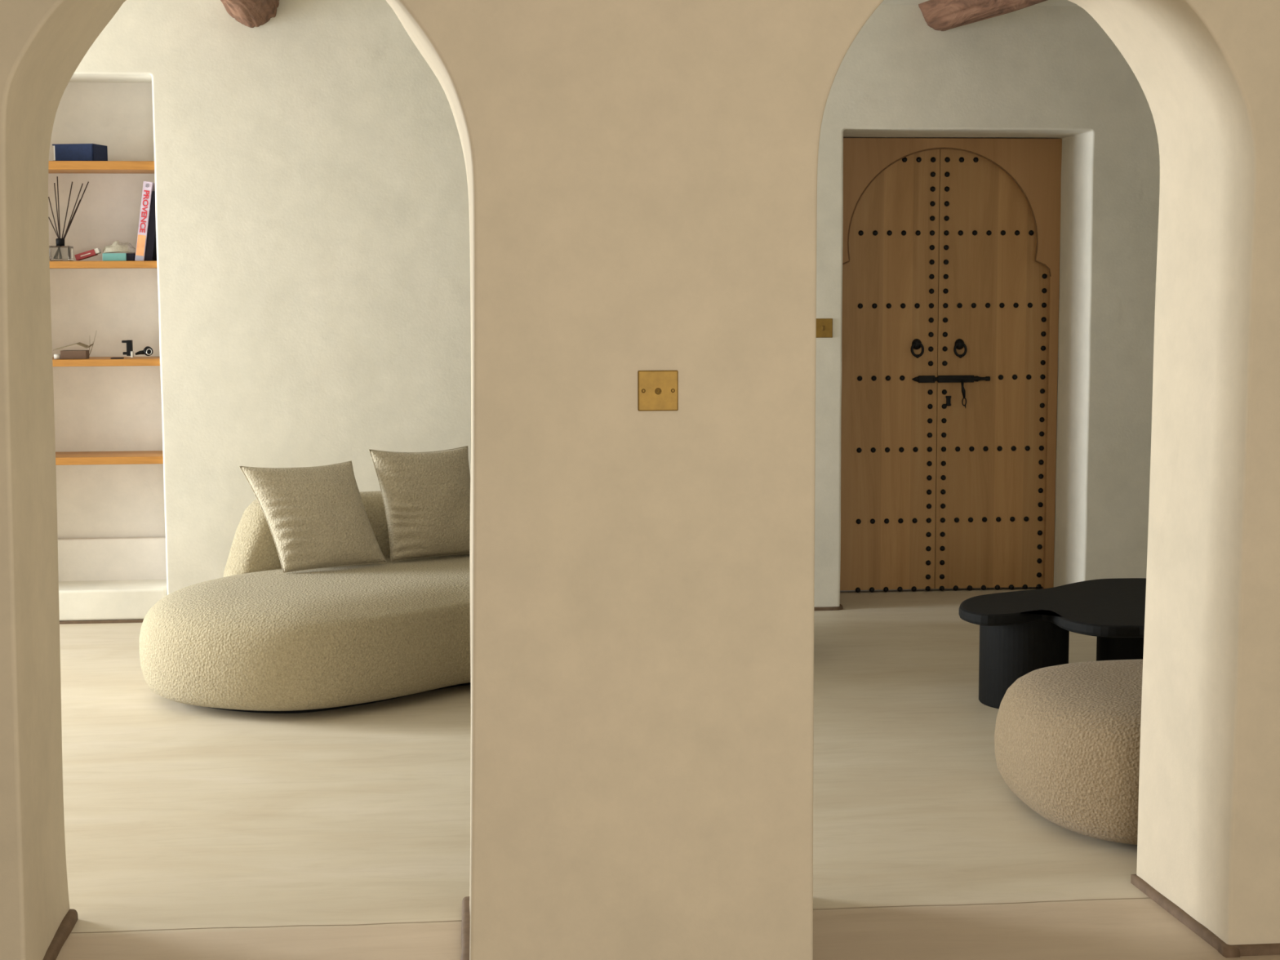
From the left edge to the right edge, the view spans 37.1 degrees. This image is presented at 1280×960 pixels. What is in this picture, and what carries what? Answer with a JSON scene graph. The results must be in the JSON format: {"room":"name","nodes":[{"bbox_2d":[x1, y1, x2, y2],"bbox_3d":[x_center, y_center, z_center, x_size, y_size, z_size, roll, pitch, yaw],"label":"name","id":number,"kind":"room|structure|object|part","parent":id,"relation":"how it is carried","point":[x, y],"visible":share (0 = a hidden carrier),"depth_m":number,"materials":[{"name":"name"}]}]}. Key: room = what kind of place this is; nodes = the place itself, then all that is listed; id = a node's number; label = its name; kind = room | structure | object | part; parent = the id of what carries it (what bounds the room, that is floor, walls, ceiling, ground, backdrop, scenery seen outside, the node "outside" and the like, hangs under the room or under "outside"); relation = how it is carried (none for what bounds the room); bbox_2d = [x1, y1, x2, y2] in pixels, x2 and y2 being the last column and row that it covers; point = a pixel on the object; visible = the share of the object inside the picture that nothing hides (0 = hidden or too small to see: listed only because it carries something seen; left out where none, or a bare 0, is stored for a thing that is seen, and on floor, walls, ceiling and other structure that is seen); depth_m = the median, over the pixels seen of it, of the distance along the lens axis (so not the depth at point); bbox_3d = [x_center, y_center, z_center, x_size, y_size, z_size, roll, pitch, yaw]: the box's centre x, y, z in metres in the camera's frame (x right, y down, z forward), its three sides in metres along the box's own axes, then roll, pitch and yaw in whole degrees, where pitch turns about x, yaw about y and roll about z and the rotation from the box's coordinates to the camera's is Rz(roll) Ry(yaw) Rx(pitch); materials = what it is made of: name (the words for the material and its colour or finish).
{"room":"traditional dwelling","nodes":[
{"label":"traditional dwelling","id":0,"kind":"room"},
{"bbox_2d":[68,0,1159,607],"bbox_3d":[0.080,-0.787,8.821,12.200,2.740,0.580,-1,6,-5],"label":"wall","id":1,"kind":"structure","parent":0,"point":[312,211],"depth_m":8.43,"materials":[{"name":"beige paint"}]},
{"bbox_2d":[59,619,143,624],"bbox_3d":[-2.611,0.631,8.453,1.017,0.013,0.017,-1,6,-5],"label":"trim","id":2,"kind":"structure","parent":1,"relation":"attached to","point":[110,620],"depth_m":8.47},
{"bbox_2d":[48,82,165,538],"bbox_3d":[-2.657,-0.611,8.750,1.073,2.425,0.210,-1,6,-5],"label":"wall niche","id":3,"kind":"object","parent":1,"relation":"in","point":[96,408],"visible":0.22,"depth_m":8.66,"materials":[{"name":"paint"}]},
{"bbox_2d":[48,160,154,173],"bbox_3d":[-2.636,-1.378,8.413,1.029,0.037,0.304,-1,6,-5],"label":"wooden shelf","id":4,"kind":"object","parent":3,"relation":"attached to","point":[54,166],"visible":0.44,"depth_m":8.30,"materials":[{"name":"brown wood"}]},
{"bbox_2d":[52,143,107,160],"bbox_3d":[-2.463,-1.435,8.401,0.187,0.076,0.150,1,6,9],"label":"book","id":5,"kind":"object","parent":4,"relation":"on","point":[62,152],"visible":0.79,"depth_m":8.33,"materials":[{"name":"blue paper"}]},
{"bbox_2d":[48,261,157,268],"bbox_3d":[-2.634,-0.952,8.456,1.029,0.030,0.304,-1,6,-5],"label":"wooden shelf","id":6,"kind":"object","parent":3,"relation":"attached to","point":[53,264],"visible":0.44,"depth_m":8.33,"materials":[{"name":"brown wood"}]},
{"bbox_2d":[48,176,88,261],"bbox_3d":[-2.507,-1.145,8.371,0.179,0.370,0.094,-1,6,-5],"label":"reed diffuser","id":7,"kind":"object","parent":6,"relation":"on","point":[60,252],"visible":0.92,"depth_m":8.36,"materials":[{"name":"clear glass"}]},
{"bbox_2d":[48,245,73,261],"bbox_3d":[-2.543,-0.994,8.383,0.094,0.067,0.094,-1,6,-5],"label":"bottle","id":8,"kind":"object","parent":7,"relation":"attached to","point":[56,253],"depth_m":8.34,"materials":[{"name":"clear glass"}]},
{"bbox_2d":[74,248,101,260],"bbox_3d":[-2.428,-0.993,8.403,0.106,0.054,0.061,-1,6,-5],"label":"packet","id":9,"kind":"object","parent":6,"relation":"on","point":[91,253],"visible":1,"depth_m":8.38,"materials":[{"name":"red"}]},
{"bbox_2d":[93,248,101,253],"bbox_3d":[-2.387,-1.008,8.406,0.022,0.025,0.054,-1,6,-5],"label":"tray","id":10,"kind":"object","parent":9,"relation":"on","point":[97,251],"depth_m":8.38,"materials":[{"name":"white"}]},
{"bbox_2d":[102,253,136,261],"bbox_3d":[-2.291,-0.981,8.413,0.134,0.034,0.090,-1,6,-5],"label":"box","id":11,"kind":"object","parent":6,"relation":"on","point":[106,256],"visible":0.89,"depth_m":8.37,"materials":[{"name":"teal cardboard"}]},
{"bbox_2d":[102,240,136,253],"bbox_3d":[-2.290,-1.027,8.408,0.148,0.056,0.084,-1,6,-5],"label":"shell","id":12,"kind":"object","parent":11,"relation":"on","point":[117,246],"visible":1,"depth_m":8.38,"materials":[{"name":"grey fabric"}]},
{"bbox_2d":[134,181,155,261],"bbox_3d":[-2.178,-1.138,8.426,0.084,0.350,0.162,-1,6,-5],"label":"book","id":13,"kind":"object","parent":6,"relation":"on","point":[148,187],"visible":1,"depth_m":8.35,"materials":[{"name":"white paper"}]},
{"bbox_2d":[145,191,156,261],"bbox_3d":[-2.144,-1.119,8.443,0.071,0.307,0.150,-1,6,-5],"label":"book","id":14,"kind":"object","parent":6,"relation":"on","point":[151,248],"visible":0.7,"depth_m":8.37,"materials":[{"name":"black paper"}]},
{"bbox_2d":[52,356,159,366],"bbox_3d":[-2.633,-0.526,8.500,1.029,0.030,0.304,-1,6,-5],"label":"wooden shelf","id":15,"kind":"object","parent":3,"relation":"attached to","point":[91,361],"visible":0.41,"depth_m":8.38,"materials":[{"name":"brown wood"}]},
{"bbox_2d":[53,354,60,359],"bbox_3d":[-2.566,-0.543,8.407,0.024,0.022,0.022,-1,6,-5],"label":"paper roll","id":16,"kind":"object","parent":15,"relation":"on","point":[55,356],"visible":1,"depth_m":8.40,"materials":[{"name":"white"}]},
{"bbox_2d":[53,342,93,359],"bbox_3d":[-2.500,-0.571,8.427,0.160,0.072,0.077,-1,6,-5],"label":"carton","id":17,"kind":"object","parent":15,"relation":"on","point":[64,354],"visible":1,"depth_m":8.39,"materials":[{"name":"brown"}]},
{"bbox_2d":[110,357,124,359],"bbox_3d":[-2.309,-0.538,8.436,0.050,0.005,0.050,-1,6,-5],"label":"pad","id":18,"kind":"object","parent":15,"relation":"on","point":[111,357],"visible":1,"depth_m":8.41,"materials":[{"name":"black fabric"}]},
{"bbox_2d":[121,340,133,357],"bbox_3d":[-2.260,-0.579,8.425,0.048,0.076,0.034,-1,6,-5],"label":"clamp","id":19,"kind":"object","parent":15,"relation":"on","point":[130,352],"visible":1,"depth_m":8.41,"materials":[{"name":"black plastic"}]},
{"bbox_2d":[135,346,153,355],"bbox_3d":[-2.192,-0.569,8.438,0.078,0.043,0.040,-1,6,-5],"label":"gadget","id":20,"kind":"object","parent":15,"relation":"on","point":[148,351],"visible":1,"depth_m":8.43,"materials":[{"name":"black plastic"}]},
{"bbox_3d":[-2.208,-0.563,8.438,0.046,0.023,0.020,-1,6,-5],"label":"arm","id":21,"kind":"part","parent":20,"relation":"part of","materials":[{"name":"black plastic"}]},
{"bbox_2d":[55,450,163,465],"bbox_3d":[-2.631,-0.096,8.544,1.029,0.033,0.304,-1,6,-5],"label":"wooden shelf","id":22,"kind":"object","parent":3,"relation":"attached to","point":[138,457],"visible":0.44,"depth_m":8.43,"materials":[{"name":"brown wood"}]},
{"bbox_2d":[57,536,166,581],"bbox_3d":[-2.642,0.374,8.720,1.026,0.212,0.049,-1,6,-5],"label":"trim","id":23,"kind":"structure","parent":1,"relation":"attached to","point":[113,558],"depth_m":8.72,"materials":[{"name":"paint"}]},
{"bbox_2d":[58,579,167,621],"bbox_3d":[-2.628,0.542,8.599,1.026,0.138,0.323,-1,6,-5],"label":"trim","id":24,"kind":"structure","parent":1,"relation":"attached to","point":[91,600],"depth_m":8.47,"materials":[{"name":"beige paint"}]},
{"bbox_2d":[816,318,832,337],"bbox_3d":[0.825,-0.684,8.604,0.086,0.086,0.012,-1,6,-5],"label":"switch plate","id":25,"kind":"object","parent":1,"relation":"attached to","point":[824,326],"visible":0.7,"depth_m":8.60,"materials":[{"name":"gold metal"}]},
{"bbox_2d":[813,604,843,610],"bbox_3d":[-0.593,0.587,8.791,3.039,0.017,0.393,-1,6,-5],"label":"trim","id":26,"kind":"structure","parent":1,"relation":"attached to","point":[827,608],"depth_m":8.73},
{"bbox_2d":[840,149,940,592],"bbox_3d":[1.157,-0.537,9.139,0.538,2.168,0.081,-1,6,-5],"label":"door","id":27,"kind":"structure","parent":1,"relation":"in","point":[891,277],"depth_m":9.14,"materials":[{"name":"brown wood"}]},
{"bbox_2d":[842,137,1062,588],"bbox_3d":[1.440,-0.537,9.140,1.138,2.168,0.030,-1,6,-5],"label":"trim","id":28,"kind":"structure","parent":1,"relation":"attached to","point":[1034,165],"depth_m":9.07,"materials":[{"name":"brown wood"}]},
{"bbox_2d":[932,148,1048,591],"bbox_3d":[1.696,-0.544,9.187,0.600,2.168,0.086,-1,6,-5],"label":"door","id":29,"kind":"structure","parent":1,"relation":"in","point":[991,379],"depth_m":9.19,"materials":[{"name":"brown wood"}]},
{"bbox_3d":[1.481,-0.380,9.170,0.026,0.048,0.012,-1,6,-5],"label":"keyhole plate","id":30,"kind":"part","parent":29,"relation":"part of","materials":[{"name":"black metal"}]},
{"bbox_3d":[1.553,-0.410,9.154,0.028,0.134,0.020,-1,6,-5],"label":"bolt handle","id":31,"kind":"part","parent":29,"relation":"part of","materials":[{"name":"black metal"}]},
{"bbox_2d":[0,0,1279,959],"bbox_3d":[0.503,-0.323,4.295,12.200,2.740,0.520,-1,6,-5],"label":"wall","id":32,"kind":"structure","parent":0,"point":[642,175],"depth_m":4.05,"materials":[{"name":"paint"}]},
{"bbox_2d":[42,909,78,959],"bbox_3d":[-1.314,1.052,4.258,0.030,0.026,0.515,-1,6,-6],"label":"trim","id":33,"kind":"structure","parent":32,"relation":"attached to","point":[68,922],"depth_m":4.36,"materials":[{"name":"brown wood"}]},
{"bbox_2d":[461,896,470,959],"bbox_3d":[-0.393,1.039,4.355,0.034,0.025,0.490,-1,6,-5],"label":"trim","id":34,"kind":"structure","parent":32,"relation":"attached to","point":[465,927],"depth_m":4.37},
{"bbox_2d":[637,370,678,411],"bbox_3d":[0.038,-0.187,3.998,0.085,0.085,0.010,-1,6,-5],"label":"socket plate","id":35,"kind":"object","parent":32,"relation":"attached to","point":[657,390],"visible":1,"depth_m":4.00,"materials":[{"name":"gold metal"}]},
{"bbox_2d":[654,387,661,394],"bbox_3d":[0.038,-0.186,3.996,0.014,0.014,0.003,-1,6,-5],"label":"socket","id":36,"kind":"object","parent":35,"relation":"attached to","point":[657,390],"depth_m":3.99,"materials":[{"name":"gold metal"}]},
{"bbox_2d":[1130,874,1239,957],"bbox_3d":[1.277,1.020,4.495,0.034,0.023,0.540,-1,6,-8],"label":"trim","id":37,"kind":"structure","parent":32,"relation":"attached to","point":[1175,911],"depth_m":4.45,"materials":[{"name":"brown wood"}]},
{"bbox_2d":[1217,942,1279,956],"bbox_3d":[3.940,1.010,4.495,5.315,0.024,0.034,-1,6,-5],"label":"trim","id":38,"kind":"structure","parent":32,"relation":"attached to","point":[1257,949],"depth_m":4.24,"materials":[{"name":"brown wood"}]},
{"bbox_2d":[56,587,1279,959],"bbox_3d":[0.500,1.091,4.525,12.800,0.120,10.150,-1,6,-5],"label":"floor","id":39,"kind":"structure","parent":0,"point":[178,816],"depth_m":5.29,"materials":[{"name":"beige wood"}]},
{"bbox_2d":[138,490,471,713],"bbox_3d":[-0.652,0.404,7.464,2.636,0.655,1.341,-3,7,-27],"label":"sofa","id":40,"kind":"object","parent":39,"relation":"on","point":[258,637],"visible":0.41,"depth_m":6.67,"materials":[{"name":"beige fabric"}]},
{"bbox_3d":[-0.652,0.518,7.476,2.636,0.364,1.340,-3,7,-27],"label":"seat","id":41,"kind":"part","parent":40,"relation":"part of","materials":[{"name":"beige fabric"}]},
{"bbox_2d":[239,460,386,573],"bbox_3d":[-1.259,0.140,7.408,0.532,0.400,0.209,-4,7,-30],"label":"cushion","id":42,"kind":"object","parent":40,"relation":"on","point":[316,517],"visible":1,"depth_m":7.35,"materials":[{"name":"beige fabric"}]},
{"bbox_3d":[-0.653,0.220,7.782,2.053,0.355,0.435,-1,6,-12],"label":"backrest","id":43,"kind":"part","parent":40,"relation":"part of","materials":[{"name":"beige fabric"}]},
{"bbox_2d":[368,445,470,561],"bbox_3d":[-0.841,0.092,7.645,0.467,0.443,0.144,-4,7,-29],"label":"cushion","id":44,"kind":"object","parent":40,"relation":"on","point":[426,495],"visible":0.89,"depth_m":7.59,"materials":[{"name":"beige fabric"}]},
{"bbox_2d":[70,897,1142,933],"bbox_3d":[0.495,1.025,4.576,12.160,0.001,0.086,-1,6,-5],"label":"trim","id":45,"kind":"structure","parent":39,"relation":"on","point":[1125,898],"depth_m":4.48,"materials":[{"name":"beige"}]},
{"bbox_2d":[959,577,1146,708],"bbox_3d":[1.784,0.590,7.006,0.843,0.360,1.469,4,7,37],"label":"coffee table","id":46,"kind":"object","parent":39,"relation":"on","point":[1021,633],"visible":0.39,"depth_m":6.67,"materials":[{"name":"black wood"}]},
{"bbox_3d":[1.367,0.632,6.806,0.310,0.321,0.340,-1,6,-5],"label":"leg","id":47,"kind":"part","parent":46,"relation":"part of","materials":[{"name":"black wood"}]},
{"bbox_3d":[1.787,0.627,6.844,0.300,0.321,0.240,-1,6,-5],"label":"leg","id":48,"kind":"part","parent":46,"relation":"part of","materials":[{"name":"black wood"}]},
{"bbox_2d":[994,658,1142,844],"bbox_3d":[1.609,0.751,5.412,1.150,0.367,1.040,-1,6,-5],"label":"ottoman","id":49,"kind":"object","parent":39,"relation":"on","point":[1067,736],"visible":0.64,"depth_m":5.12,"materials":[{"name":"beige fabric"}]},
{"bbox_2d":[840,586,1043,591],"bbox_3d":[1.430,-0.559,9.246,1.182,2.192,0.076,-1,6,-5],"label":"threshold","id":50,"kind":"structure","parent":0,"point":[1015,587],"depth_m":9.32,"materials":[{"name":"paint"}]},
{"bbox_2d":[880,0,1079,6],"bbox_3d":[0.491,-1.749,4.233,12.800,0.150,10.150,-1,6,-5],"label":"ceiling","id":51,"kind":"structure","parent":0,"point":[1049,2],"depth_m":8.45,"materials":[{"name":"white paint"}]},
{"bbox_2d":[220,0,279,27],"bbox_3d":[-1.495,-1.876,6.250,0.298,0.261,4.001,-1,6,-5],"label":"log","id":52,"kind":"object","parent":51,"relation":"attached to","point":[250,13],"visible":1,"depth_m":7.97,"materials":[{"name":"brown wood"}]},
{"bbox_2d":[918,0,1047,31],"bbox_3d":[1.886,-1.923,6.563,0.293,0.260,4.059,-2,6,-15],"label":"log","id":53,"kind":"object","parent":51,"relation":"attached to","point":[939,15],"visible":0.99,"depth_m":8.15,"materials":[{"name":"brown wood"}]}
]}

